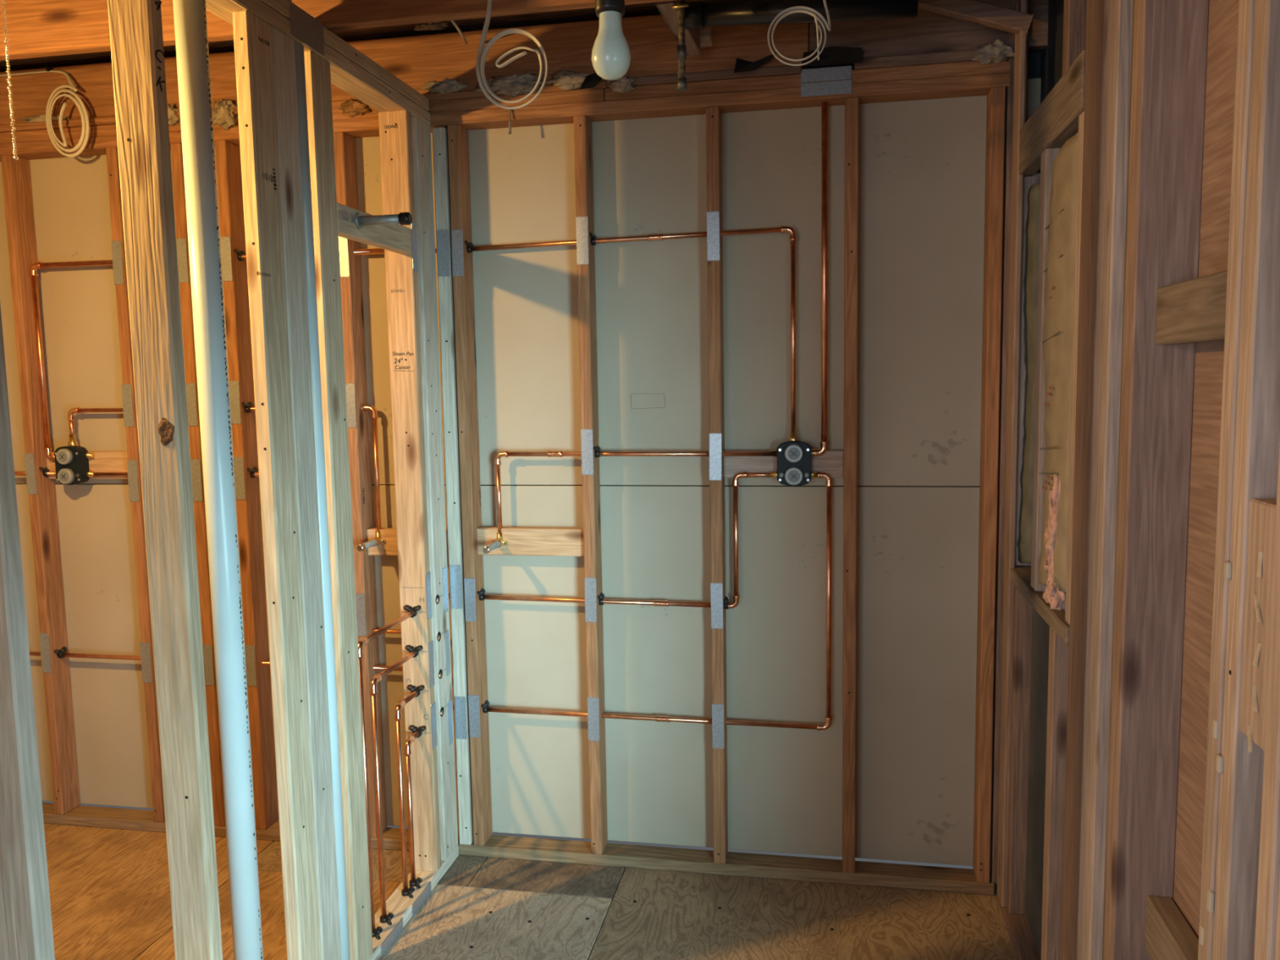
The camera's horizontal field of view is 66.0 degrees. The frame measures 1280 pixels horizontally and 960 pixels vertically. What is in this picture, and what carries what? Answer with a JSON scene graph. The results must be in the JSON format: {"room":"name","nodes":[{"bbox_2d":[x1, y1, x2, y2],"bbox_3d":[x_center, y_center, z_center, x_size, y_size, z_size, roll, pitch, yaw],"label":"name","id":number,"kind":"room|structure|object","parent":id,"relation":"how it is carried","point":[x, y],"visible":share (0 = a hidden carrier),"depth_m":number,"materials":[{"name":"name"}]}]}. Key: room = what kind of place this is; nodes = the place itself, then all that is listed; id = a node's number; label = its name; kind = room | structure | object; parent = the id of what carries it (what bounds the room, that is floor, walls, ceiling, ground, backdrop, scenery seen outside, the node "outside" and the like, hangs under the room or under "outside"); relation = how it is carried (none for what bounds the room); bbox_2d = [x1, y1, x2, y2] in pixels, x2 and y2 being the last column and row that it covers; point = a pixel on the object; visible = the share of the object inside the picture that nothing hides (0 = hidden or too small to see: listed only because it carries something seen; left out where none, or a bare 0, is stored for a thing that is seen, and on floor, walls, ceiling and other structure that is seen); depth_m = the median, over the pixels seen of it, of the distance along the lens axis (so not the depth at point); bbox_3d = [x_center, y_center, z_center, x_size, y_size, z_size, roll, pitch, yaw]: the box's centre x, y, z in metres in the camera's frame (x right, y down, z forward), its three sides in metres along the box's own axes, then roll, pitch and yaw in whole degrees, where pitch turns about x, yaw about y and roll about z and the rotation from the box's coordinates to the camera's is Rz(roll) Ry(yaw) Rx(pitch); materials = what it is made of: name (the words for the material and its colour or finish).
{"room":"building under construction","nodes":[
{"label":"building under construction","id":0,"kind":"room"},
{"bbox_2d":[0,0,458,959],"bbox_3d":[-0.924,0.179,1.918,0.102,2.467,2.637,0,6,11],"label":"wall","id":1,"kind":"structure","parent":0,"point":[264,45],"depth_m":2.26,"materials":[{"name":"white wood"}]},
{"bbox_2d":[173,0,263,959],"bbox_3d":[-0.887,0.057,2.084,0.061,2.706,0.060,0,6,11],"label":"pvc pipe","id":2,"kind":"object","parent":1,"relation":"attached to","point":[190,23],"visible":1,"depth_m":2.05,"materials":[{"name":"white"}]},
{"bbox_2d":[288,0,324,56],"bbox_3d":[-0.790,-1.071,2.342,0.002,0.076,0.158,0,6,11],"label":"plate","id":3,"kind":"object","parent":1,"relation":"attached to","point":[304,28],"visible":1,"depth_m":2.34,"materials":[{"name":"metal"}]},
{"bbox_2d":[293,42,350,959],"bbox_3d":[-0.794,0.172,2.441,0.048,2.401,0.048,0,6,11],"label":"wall stud","id":4,"kind":"object","parent":1,"relation":"attached to","point":[299,48],"visible":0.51,"depth_m":2.41,"materials":[{"name":"wood"}]},
{"bbox_2d":[372,926,382,939],"bbox_3d":[-0.750,1.283,2.788,0.037,0.017,0.056,-2,6,-6],"label":"clamp","id":5,"kind":"object","parent":1,"relation":"attached to","point":[379,930],"visible":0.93,"depth_m":2.78,"materials":[{"name":"black plastic"}]},
{"bbox_2d":[357,471,769,932],"bbox_3d":[-0.172,0.634,2.916,1.122,1.269,0.624,0,6,11],"label":"copper pipe","id":6,"kind":"object","parent":5,"relation":"attached to","point":[363,641],"visible":0.7,"depth_m":3.07,"materials":[{"name":"metal"}]},
{"bbox_2d":[355,212,412,229],"bbox_3d":[-0.672,-0.684,2.588,0.146,0.044,0.044,0,6,11],"label":"pipe","id":7,"kind":"object","parent":1,"relation":"attached to","point":[402,218],"visible":1,"depth_m":2.58,"materials":[{"name":"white plastic"}]},
{"bbox_2d":[379,912,393,924],"bbox_3d":[-0.737,1.276,2.861,0.037,0.017,0.056,-2,6,-6],"label":"clamp","id":8,"kind":"object","parent":1,"relation":"attached to","point":[390,915],"visible":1,"depth_m":2.85,"materials":[{"name":"black plastic"}]},
{"bbox_2d":[93,471,415,918],"bbox_3d":[-1.339,0.628,3.173,1.312,1.269,0.550,0,6,11],"label":"copper pipe","id":9,"kind":"object","parent":8,"relation":"attached to","point":[377,677],"visible":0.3,"depth_m":2.83,"materials":[{"name":"metal"}]},
{"bbox_2d":[380,917,403,957],"bbox_3d":[-0.707,1.304,2.810,0.002,0.037,0.148,0,6,11],"label":"plate","id":10,"kind":"object","parent":1,"relation":"attached to","point":[388,942],"visible":1,"depth_m":2.81,"materials":[{"name":"metal"}]},
{"bbox_2d":[401,886,414,897],"bbox_3d":[-0.709,1.260,3.007,0.037,0.017,0.056,-2,6,-6],"label":"clamp","id":11,"kind":"object","parent":1,"relation":"attached to","point":[411,889],"visible":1,"depth_m":3.00,"materials":[{"name":"black plastic"}]},
{"bbox_2d":[404,604,421,617],"bbox_3d":[-0.705,0.407,3.054,0.056,0.037,0.017,0,6,11],"label":"clamp","id":12,"kind":"object","parent":1,"relation":"attached to","point":[406,607],"visible":0.96,"depth_m":3.05,"materials":[{"name":"black plastic"}]},
{"bbox_2d":[410,220,417,271],"bbox_3d":[-0.676,-0.702,2.954,0.002,0.148,0.037,0,6,11],"label":"plate","id":13,"kind":"object","parent":1,"relation":"attached to","point":[414,232],"visible":0.9,"depth_m":2.95,"materials":[{"name":"metal"}]},
{"bbox_2d":[405,644,422,657],"bbox_3d":[-0.703,0.533,3.067,0.056,0.037,0.017,0,6,11],"label":"clamp","id":14,"kind":"object","parent":1,"relation":"attached to","point":[408,647],"visible":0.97,"depth_m":3.06,"materials":[{"name":"black plastic"}]},
{"bbox_2d":[408,877,422,888],"bbox_3d":[-0.699,1.254,3.063,0.037,0.017,0.056,-2,6,-6],"label":"clamp","id":15,"kind":"object","parent":1,"relation":"attached to","point":[418,880],"visible":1,"depth_m":3.05,"materials":[{"name":"black plastic"}]},
{"bbox_2d":[407,684,424,697],"bbox_3d":[-0.700,0.659,3.080,0.056,0.037,0.017,0,6,11],"label":"clamp","id":16,"kind":"object","parent":1,"relation":"attached to","point":[411,687],"visible":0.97,"depth_m":3.08,"materials":[{"name":"black plastic"}]},
{"bbox_2d":[408,724,426,737],"bbox_3d":[-0.698,0.790,3.094,0.056,0.037,0.017,0,6,11],"label":"clamp","id":17,"kind":"object","parent":1,"relation":"attached to","point":[411,727],"visible":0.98,"depth_m":3.09,"materials":[{"name":"black plastic"}]},
{"bbox_2d":[411,881,431,916],"bbox_3d":[-0.668,1.282,3.015,0.002,0.037,0.148,0,6,11],"label":"plate","id":18,"kind":"object","parent":1,"relation":"attached to","point":[427,891],"visible":1,"depth_m":3.01,"materials":[{"name":"metal"}]},
{"bbox_2d":[425,571,431,619],"bbox_3d":[-0.657,0.360,3.064,0.002,0.148,0.037,0,6,11],"label":"plate","id":19,"kind":"object","parent":1,"relation":"attached to","point":[428,577],"visible":1,"depth_m":3.06,"materials":[{"name":"metal"}]},
{"bbox_2d":[427,640,435,688],"bbox_3d":[-0.653,0.578,3.087,0.002,0.148,0.037,0,6,11],"label":"plate","id":20,"kind":"object","parent":1,"relation":"attached to","point":[431,659],"visible":1,"depth_m":3.08,"materials":[{"name":"metal"}]},
{"bbox_2d":[431,701,437,750],"bbox_3d":[-0.650,0.775,3.107,0.002,0.148,0.037,0,6,11],"label":"plate","id":21,"kind":"object","parent":1,"relation":"attached to","point":[433,720],"visible":1,"depth_m":3.10,"materials":[{"name":"metal"}]},
{"bbox_2d":[442,567,448,613],"bbox_3d":[-0.632,0.357,3.196,0.002,0.148,0.030,0,6,11],"label":"plate","id":22,"kind":"object","parent":1,"relation":"attached to","point":[444,570],"visible":1,"depth_m":3.19,"materials":[{"name":"metal"}]},
{"bbox_2d":[444,630,450,675],"bbox_3d":[-0.628,0.566,3.218,0.002,0.148,0.030,0,6,11],"label":"plate","id":23,"kind":"object","parent":1,"relation":"attached to","point":[446,633],"visible":1,"depth_m":3.22,"materials":[{"name":"metal"}]},
{"bbox_2d":[447,699,453,745],"bbox_3d":[-0.624,0.799,3.242,0.002,0.148,0.030,0,6,11],"label":"plate","id":24,"kind":"object","parent":1,"relation":"attached to","point":[449,704],"visible":1,"depth_m":3.24,"materials":[{"name":"metal"}]},
{"bbox_2d":[0,0,1040,895],"bbox_3d":[-0.660,-0.106,3.252,4.300,2.750,0.127,0,6,11],"label":"wall","id":25,"kind":"structure","parent":0,"point":[642,345],"depth_m":3.15,"materials":[{"name":"brown wood"}]},
{"bbox_2d":[24,453,36,494],"bbox_3d":[-2.152,-0.021,3.478,0.037,0.148,0.002,-1,6,11],"label":"plate","id":26,"kind":"object","parent":25,"relation":"attached to","point":[28,458],"visible":1,"depth_m":3.48,"materials":[{"name":"metal"}]},
{"bbox_2d":[14,471,55,475],"bbox_3d":[-2.367,-0.024,3.566,0.628,0.017,0.015,0,6,11],"label":"copper pipe","id":27,"kind":"object","parent":25,"relation":"attached to","point":[16,473],"visible":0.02,"depth_m":3.53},
{"bbox_2d":[39,632,51,673],"bbox_3d":[-2.140,0.622,3.545,0.037,0.148,0.002,0,6,11],"label":"plate","id":28,"kind":"object","parent":25,"relation":"attached to","point":[43,637],"visible":1,"depth_m":3.54,"materials":[{"name":"metal"}]},
{"bbox_2d":[53,646,67,657],"bbox_3d":[-2.109,0.631,3.588,0.017,0.037,0.056,0,6,11],"label":"clamp","id":29,"kind":"object","parent":25,"relation":"attached to","point":[64,649],"visible":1,"depth_m":3.58,"materials":[{"name":"black plastic"}]},
{"bbox_2d":[53,434,95,484],"bbox_3d":[-2.007,-0.072,3.471,0.152,0.176,0.076,0,6,11],"label":"mixing valve","id":30,"kind":"object","parent":25,"relation":"attached to","point":[71,461],"visible":1,"depth_m":3.45,"materials":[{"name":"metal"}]},
{"bbox_2d":[111,240,124,284],"bbox_3d":[-1.765,-0.734,3.329,0.037,0.148,0.002,0,6,11],"label":"plate","id":31,"kind":"object","parent":25,"relation":"attached to","point":[117,255],"visible":1,"depth_m":3.33,"materials":[{"name":"metal"}]},
{"bbox_2d":[121,383,133,426],"bbox_3d":[-1.757,-0.256,3.378,0.037,0.148,0.002,0,6,11],"label":"plate","id":32,"kind":"object","parent":25,"relation":"attached to","point":[126,393],"visible":1,"depth_m":3.38,"materials":[{"name":"metal"}]},
{"bbox_2d":[127,459,139,502],"bbox_3d":[-1.752,0.003,3.405,0.037,0.148,0.002,1,6,11],"label":"plate","id":33,"kind":"object","parent":25,"relation":"attached to","point":[132,473],"visible":1,"depth_m":3.40,"materials":[{"name":"metal"}]},
{"bbox_2d":[139,642,152,683],"bbox_3d":[-1.741,0.644,3.472,0.037,0.148,0.002,0,6,11],"label":"plate","id":34,"kind":"object","parent":25,"relation":"attached to","point":[144,647],"visible":1,"depth_m":3.47,"materials":[{"name":"metal"}]},
{"bbox_2d":[167,102,180,126],"bbox_3d":[-1.541,-1.199,3.229,0.080,0.076,0.040,0,6,11],"label":"scrap","id":35,"kind":"object","parent":25,"relation":"on","point":[173,119],"visible":0.63,"depth_m":3.22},
{"bbox_2d":[176,237,188,283],"bbox_3d":[-1.526,-0.732,3.284,0.037,0.148,0.002,0,6,11],"label":"plate","id":36,"kind":"object","parent":25,"relation":"attached to","point":[181,248],"visible":0.94,"depth_m":3.28,"materials":[{"name":"metal"}]},
{"bbox_2d":[185,382,197,426],"bbox_3d":[-1.518,-0.255,3.333,0.037,0.148,0.002,0,6,11],"label":"plate","id":37,"kind":"object","parent":25,"relation":"attached to","point":[190,388],"visible":0.96,"depth_m":3.33,"materials":[{"name":"metal"}]},
{"bbox_2d":[190,458,202,502],"bbox_3d":[-1.513,0.002,3.360,0.037,0.148,0.002,0,6,11],"label":"plate","id":38,"kind":"object","parent":25,"relation":"attached to","point":[195,464],"visible":0.94,"depth_m":3.36,"materials":[{"name":"metal"}]},
{"bbox_2d":[29,248,384,461],"bbox_3d":[-1.420,-0.413,3.346,1.440,0.698,0.026,0,6,11],"label":"copper pipe","id":39,"kind":"object","parent":25,"relation":"attached to","point":[34,267],"visible":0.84,"depth_m":3.45,"materials":[{"name":"metal"}]},
{"bbox_2d":[202,644,214,685],"bbox_3d":[-1.502,0.644,3.427,0.037,0.148,0.002,0,6,11],"label":"plate","id":40,"kind":"object","parent":25,"relation":"attached to","point":[206,649],"visible":0.94,"depth_m":3.43,"materials":[{"name":"metal"}]},
{"bbox_2d":[29,651,417,891],"bbox_3d":[-1.684,0.949,3.349,2.055,0.607,0.400,0,6,11],"label":"copper pipe","id":41,"kind":"object","parent":25,"relation":"attached to","point":[397,716],"visible":0.52,"depth_m":2.99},
{"bbox_2d":[67,404,381,530],"bbox_3d":[-1.441,-0.036,3.389,1.172,0.441,0.027,0,6,11],"label":"copper pipe","id":42,"kind":"object","parent":25,"relation":"attached to","point":[365,407],"visible":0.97,"depth_m":3.28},
{"bbox_2d":[212,98,237,129],"bbox_3d":[-1.349,-1.188,3.194,0.109,0.102,0.049,0,6,11],"label":"scrap","id":43,"kind":"object","parent":25,"relation":"on","point":[224,117],"visible":0.99,"depth_m":3.19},
{"bbox_2d":[219,235,232,281],"bbox_3d":[-1.367,-0.730,3.254,0.037,0.148,0.002,1,6,11],"label":"plate","id":44,"kind":"object","parent":25,"relation":"attached to","point":[225,245],"visible":0.94,"depth_m":3.25,"materials":[{"name":"metal"}]},
{"bbox_2d":[228,380,240,424],"bbox_3d":[-1.359,-0.260,3.303,0.037,0.148,0.002,1,6,11],"label":"plate","id":45,"kind":"object","parent":25,"relation":"attached to","point":[234,397],"visible":0.94,"depth_m":3.30,"materials":[{"name":"metal"}]},
{"bbox_2d":[233,456,245,500],"bbox_3d":[-1.354,-0.005,3.329,0.037,0.148,0.002,0,6,11],"label":"plate","id":46,"kind":"object","parent":25,"relation":"attached to","point":[238,467],"visible":0.94,"depth_m":3.33,"materials":[{"name":"metal"}]},
{"bbox_2d":[241,401,253,413],"bbox_3d":[-1.329,-0.246,3.337,0.017,0.037,0.056,0,6,11],"label":"clamp","id":47,"kind":"object","parent":25,"relation":"attached to","point":[247,406],"visible":1,"depth_m":3.33,"materials":[{"name":"black plastic"}]},
{"bbox_2d":[244,644,256,686],"bbox_3d":[-1.343,0.640,3.396,0.037,0.148,0.002,0,6,11],"label":"plate","id":48,"kind":"object","parent":25,"relation":"attached to","point":[249,650],"visible":0.91,"depth_m":3.40,"materials":[{"name":"metal"}]},
{"bbox_2d":[247,466,258,478],"bbox_3d":[-1.323,-0.025,3.369,0.017,0.037,0.056,0,6,11],"label":"clamp","id":49,"kind":"object","parent":25,"relation":"attached to","point":[254,469],"visible":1,"depth_m":3.36,"materials":[{"name":"black plastic"}]},
{"bbox_2d":[337,235,349,277],"bbox_3d":[-0.958,-0.729,3.178,0.037,0.148,0.002,-1,6,11],"label":"plate","id":50,"kind":"object","parent":25,"relation":"attached to","point":[343,242],"visible":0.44,"depth_m":3.18,"materials":[{"name":"metal"}]},
{"bbox_2d":[345,382,356,427],"bbox_3d":[-0.950,-0.244,3.228,0.037,0.148,0.002,0,6,11],"label":"plate","id":51,"kind":"object","parent":25,"relation":"attached to","point":[350,388],"visible":0.82,"depth_m":3.23,"materials":[{"name":"metal"}]},
{"bbox_2d":[338,97,371,117],"bbox_3d":[-0.900,-1.178,3.117,0.112,0.057,0.040,0,6,11],"label":"scrap","id":52,"kind":"object","parent":25,"relation":"on","point":[353,107],"visible":0.95,"depth_m":3.11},
{"bbox_2d":[355,593,366,636],"bbox_3d":[-0.938,0.452,3.300,0.037,0.148,0.002,0,6,11],"label":"plate","id":53,"kind":"object","parent":25,"relation":"attached to","point":[360,598],"visible":0.79,"depth_m":3.30,"materials":[{"name":"metal"}]},
{"bbox_2d":[355,530,386,551],"bbox_3d":[-0.886,0.199,3.233,0.054,0.050,0.152,0,6,11],"label":"stub","id":54,"kind":"object","parent":25,"relation":"attached to","point":[377,540],"visible":1,"depth_m":3.24,"materials":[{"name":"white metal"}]},
{"bbox_2d":[436,229,449,276],"bbox_3d":[-0.622,-0.717,3.113,0.037,0.148,0.002,0,6,11],"label":"plate","id":55,"kind":"object","parent":25,"relation":"attached to","point":[442,235],"visible":1,"depth_m":3.11,"materials":[{"name":"metal"}]},
{"bbox_2d":[419,77,470,93],"bbox_3d":[-0.605,-1.222,3.060,0.170,0.045,0.051,0,6,11],"label":"scrap","id":56,"kind":"object","parent":25,"relation":"on","point":[446,86],"visible":1,"depth_m":3.05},
{"bbox_2d":[449,564,462,608],"bbox_3d":[-0.603,0.350,3.224,0.037,0.148,0.002,0,6,11],"label":"plate","id":57,"kind":"object","parent":25,"relation":"attached to","point":[455,571],"visible":1,"depth_m":3.22,"materials":[{"name":"metal"}]},
{"bbox_2d":[451,228,463,276],"bbox_3d":[-0.575,-0.716,3.107,0.037,0.148,0.002,0,6,11],"label":"plate","id":58,"kind":"object","parent":25,"relation":"attached to","point":[456,235],"visible":1,"depth_m":3.11,"materials":[{"name":"metal"}]},
{"bbox_2d":[454,696,466,739],"bbox_3d":[-0.595,0.790,3.269,0.037,0.148,0.002,0,6,11],"label":"plate","id":59,"kind":"object","parent":25,"relation":"attached to","point":[460,702],"visible":1,"depth_m":3.27,"materials":[{"name":"metal"}]},
{"bbox_2d":[463,577,476,622],"bbox_3d":[-0.555,0.392,3.221,0.037,0.148,0.002,0,6,11],"label":"plate","id":60,"kind":"object","parent":25,"relation":"attached to","point":[469,584],"visible":1,"depth_m":3.22,"materials":[{"name":"metal"}]},
{"bbox_2d":[467,694,480,737],"bbox_3d":[-0.548,0.783,3.262,0.037,0.148,0.002,0,6,11],"label":"plate","id":61,"kind":"object","parent":25,"relation":"attached to","point":[473,701],"visible":1,"depth_m":3.26,"materials":[{"name":"metal"}]},
{"bbox_2d":[482,531,507,553],"bbox_3d":[-0.469,0.200,3.155,0.054,0.050,0.152,0,6,11],"label":"stub","id":62,"kind":"object","parent":25,"relation":"attached to","point":[496,544],"visible":1,"depth_m":3.17,"materials":[{"name":"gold metal"}]},
{"bbox_2d":[469,71,542,97],"bbox_3d":[-0.408,-1.208,3.018,0.243,0.069,0.054,0,6,11],"label":"scrap","id":63,"kind":"object","parent":25,"relation":"on","point":[515,84],"visible":0.84,"depth_m":3.00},
{"bbox_2d":[542,69,592,90],"bbox_3d":[-0.216,-1.211,2.982,0.170,0.060,0.049,0,6,11],"label":"scrap","id":64,"kind":"object","parent":25,"relation":"on","point":[564,79],"visible":0.94,"depth_m":2.97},
{"bbox_2d":[576,215,588,265],"bbox_3d":[-0.177,-0.736,3.030,0.037,0.148,0.002,0,6,11],"label":"plate","id":65,"kind":"object","parent":25,"relation":"attached to","point":[582,235],"visible":1,"depth_m":3.03,"materials":[{"name":"metal"}]},
{"bbox_2d":[581,428,593,475],"bbox_3d":[-0.166,-0.088,3.097,0.037,0.148,0.002,0,6,11],"label":"plate","id":66,"kind":"object","parent":25,"relation":"attached to","point":[587,452],"visible":1,"depth_m":3.10,"materials":[{"name":"metal"}]},
{"bbox_2d":[584,577,596,622],"bbox_3d":[-0.157,0.383,3.145,0.037,0.148,0.002,1,6,11],"label":"plate","id":67,"kind":"object","parent":25,"relation":"attached to","point":[590,593],"visible":1,"depth_m":3.15,"materials":[{"name":"metal"}]},
{"bbox_2d":[587,697,599,741],"bbox_3d":[-0.150,0.774,3.186,0.037,0.148,0.002,0,6,11],"label":"plate","id":68,"kind":"object","parent":25,"relation":"attached to","point":[593,703],"visible":1,"depth_m":3.19,"materials":[{"name":"metal"}]},
{"bbox_2d":[435,225,796,427],"bbox_3d":[-0.149,-0.428,2.802,1.161,0.616,0.617,0,6,11],"label":"copper pipe","id":69,"kind":"object","parent":25,"relation":"attached to","point":[660,237],"visible":0.68,"depth_m":3.00,"materials":[{"name":"metal"}]},
{"bbox_2d":[404,471,832,882],"bbox_3d":[-0.063,0.620,3.037,1.291,1.269,0.343,0,6,11],"label":"copper pipe","id":70,"kind":"object","parent":25,"relation":"attached to","point":[407,752],"visible":0.82,"depth_m":3.07,"materials":[{"name":"metal"}]},
{"bbox_2d":[609,75,636,93],"bbox_3d":[-0.052,-1.187,2.947,0.080,0.058,0.042,0,6,11],"label":"scrap","id":71,"kind":"object","parent":25,"relation":"on","point":[624,84],"visible":0.91,"depth_m":2.94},
{"bbox_2d":[493,450,777,532],"bbox_3d":[-0.024,0.046,3.122,0.909,0.282,0.023,0,6,11],"label":"copper pipe","id":72,"kind":"object","parent":25,"relation":"attached to","point":[506,454],"visible":1,"depth_m":3.13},
{"bbox_2d":[706,210,719,261],"bbox_3d":[0.220,-0.731,2.955,0.037,0.148,0.002,0,6,11],"label":"plate","id":73,"kind":"object","parent":25,"relation":"attached to","point":[713,218],"visible":1,"depth_m":2.95,"materials":[{"name":"metal"}]},
{"bbox_2d":[709,432,721,480],"bbox_3d":[0.232,-0.071,3.023,0.037,0.148,0.002,1,6,11],"label":"plate","id":74,"kind":"object","parent":25,"relation":"attached to","point":[715,439],"visible":1,"depth_m":3.02,"materials":[{"name":"metal"}]},
{"bbox_2d":[710,582,723,629],"bbox_3d":[0.240,0.392,3.071,0.037,0.148,0.002,0,6,11],"label":"plate","id":75,"kind":"object","parent":25,"relation":"attached to","point":[717,606],"visible":1,"depth_m":3.07,"materials":[{"name":"metal"}]},
{"bbox_2d":[711,703,724,749],"bbox_3d":[0.247,0.778,3.111,0.037,0.148,0.002,0,6,11],"label":"plate","id":76,"kind":"object","parent":25,"relation":"attached to","point":[717,710],"visible":1,"depth_m":3.11,"materials":[{"name":"metal"}]},
{"bbox_2d":[768,427,819,485],"bbox_3d":[0.470,-0.070,3.004,0.152,0.176,0.076,0,6,11],"label":"mixing valve","id":77,"kind":"object","parent":25,"relation":"attached to","point":[793,456],"visible":1,"depth_m":2.99,"materials":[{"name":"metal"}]},
{"bbox_2d":[812,102,828,457],"bbox_3d":[0.538,-0.626,2.955,0.056,1.117,0.026,0,6,11],"label":"copper riser","id":78,"kind":"object","parent":25,"relation":"attached to","point":[824,442],"visible":0.98,"depth_m":2.95,"materials":[{"name":"metal"}]},
{"bbox_2d":[800,66,852,82],"bbox_3d":[0.539,-1.174,2.850,0.148,0.037,0.002,0,6,11],"label":"plate","id":79,"kind":"object","parent":25,"relation":"attached to","point":[842,73],"visible":1,"depth_m":2.85,"materials":[{"name":"metal"}]},
{"bbox_2d":[800,80,852,97],"bbox_3d":[0.539,-1.134,2.852,0.148,0.037,0.002,0,6,11],"label":"plate","id":80,"kind":"object","parent":25,"relation":"attached to","point":[835,87],"visible":1,"depth_m":2.85,"materials":[{"name":"metal"}]},
{"bbox_2d":[971,39,1014,64],"bbox_3d":[0.990,-1.189,2.742,0.130,0.056,0.079,0,6,11],"label":"scrap","id":81,"kind":"object","parent":25,"relation":"on","point":[997,51],"visible":1,"depth_m":2.72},
{"bbox_2d":[0,0,1048,132],"bbox_3d":[-0.238,-1.080,0.752,6.050,0.256,4.791,0,6,11],"label":"ceiling","id":82,"kind":"structure","parent":0,"point":[71,37],"depth_m":2.90,"materials":[{"name":"brown wood"}]},
{"bbox_2d":[0,0,18,159],"bbox_3d":[-1.114,-0.802,1.728,0.008,0.469,0.008,0,6,11],"label":"pull chain","id":83,"kind":"object","parent":82,"relation":"hanging from","point":[15,157],"visible":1,"depth_m":1.74,"materials":[{"name":"metal"}]},
{"bbox_2d":[17,114,66,122],"bbox_3d":[-2.010,-1.217,3.320,0.189,0.031,0.031,0,6,11],"label":"scrap","id":84,"kind":"object","parent":82,"relation":"attached to","point":[42,117],"visible":0.79,"depth_m":3.31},
{"bbox_2d":[0,66,89,157],"bbox_3d":[-2.061,-1.224,3.312,0.537,0.310,0.068,1,6,18],"label":"cable coil","id":85,"kind":"object","parent":82,"relation":"hanging from","point":[84,116],"visible":1,"depth_m":3.24,"materials":[{"name":"white plastic"}]},
{"bbox_2d":[413,21,448,31],"bbox_3d":[-0.648,-1.410,3.062,0.115,0.025,0.051,-1,6,1],"label":"scrap","id":86,"kind":"object","parent":82,"relation":"on","point":[438,25],"visible":0.97,"depth_m":3.05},
{"bbox_2d":[450,20,467,44],"bbox_3d":[-0.524,-1.303,2.863,0.012,0.028,0.266,-1,6,0],"label":"cable","id":87,"kind":"object","parent":82,"relation":"attached to","point":[455,25],"visible":0.79,"depth_m":2.85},
{"bbox_2d":[475,0,547,109],"bbox_3d":[-0.307,-1.017,2.315,0.181,0.289,0.052,1,6,21],"label":"cable coil","id":88,"kind":"object","parent":82,"relation":"hanging from","point":[481,57],"visible":1,"depth_m":2.32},
{"bbox_2d":[578,72,602,89],"bbox_3d":[-0.148,-1.196,2.953,0.071,0.046,0.008,0,6,11],"label":"paper","id":89,"kind":"object","parent":82,"relation":"attached to","point":[590,81],"visible":0.96,"depth_m":2.95,"materials":[{"name":"paper"}]},
{"bbox_2d":[591,0,631,79],"bbox_3d":[-0.043,-0.818,1.467,0.070,0.428,0.060,-7,8,-44],"label":"hanging bulb","id":90,"kind":"object","parent":82,"relation":"hanging from","point":[611,59],"visible":1,"depth_m":1.46,"materials":[{"name":"white glass"}]},
{"bbox_2d":[595,0,625,17],"bbox_3d":[-0.045,-0.738,1.472,0.045,0.083,0.045,0,6,11],"label":"socket","id":91,"kind":"object","parent":90,"relation":"attached to","point":[603,8],"depth_m":1.46,"materials":[{"name":"black plastic"}]},
{"bbox_2d":[671,0,688,91],"bbox_3d":[0.101,-1.106,2.427,0.040,0.279,0.026,0,6,11],"label":"pipe","id":92,"kind":"object","parent":82,"relation":"hanging from","point":[681,47],"visible":1,"depth_m":2.42,"materials":[{"name":"metal"}]},
{"bbox_2d":[733,52,776,72],"bbox_3d":[0.335,-1.210,2.862,0.122,0.049,0.014,0,6,11],"label":"paper","id":93,"kind":"object","parent":82,"relation":"attached to","point":[741,65],"visible":0.97,"depth_m":2.86,"materials":[{"name":"paper"}]},
{"bbox_2d":[767,0,831,66],"bbox_3d":[0.356,-1.010,2.193,0.142,0.175,0.044,-1,6,0],"label":"cable coil","id":94,"kind":"object","parent":82,"relation":"hanging from","point":[816,18],"visible":1,"depth_m":2.19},
{"bbox_2d":[684,0,918,29],"bbox_3d":[0.402,-1.195,2.505,0.588,0.084,0.063,0,6,11],"label":"drain pipe","id":95,"kind":"object","parent":82,"relation":"attached to","point":[699,15],"visible":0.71,"depth_m":2.49,"materials":[{"name":"plastic"}]},
{"bbox_2d":[800,46,862,66],"bbox_3d":[0.550,-1.218,2.829,0.175,0.047,0.018,0,6,11],"label":"paper","id":96,"kind":"object","parent":82,"relation":"attached to","point":[829,55],"visible":0.94,"depth_m":2.82,"materials":[{"name":"paper"}]},
{"bbox_2d":[44,822,1017,959],"bbox_3d":[-0.200,1.534,0.976,6.050,0.061,4.700,0,6,11],"label":"floor","id":97,"kind":"structure","parent":0,"point":[109,888],"depth_m":2.96,"materials":[{"name":"brown wood"}]},
{"bbox_2d":[996,0,1279,959],"bbox_3d":[0.944,0.000,2.005,0.123,2.740,1.948,0,6,11],"label":"wall","id":98,"kind":"structure","parent":0,"point":[1139,816],"depth_m":1.69,"materials":[{"name":"brown wood"}]},
{"bbox_2d":[1017,183,1039,564],"bbox_3d":[1.104,-0.289,2.795,0.075,1.039,0.278,0,6,11],"label":"insulation batt","id":99,"kind":"object","parent":98,"relation":"in","point":[1030,277],"visible":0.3,"depth_m":2.70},
{"bbox_2d":[1038,131,1078,610],"bbox_3d":[0.993,-0.225,2.326,0.086,1.094,0.313,0,6,11],"label":"insulation batt","id":100,"kind":"object","parent":98,"relation":"in","point":[1059,292],"visible":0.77,"depth_m":2.25,"materials":[{"name":"paper"}]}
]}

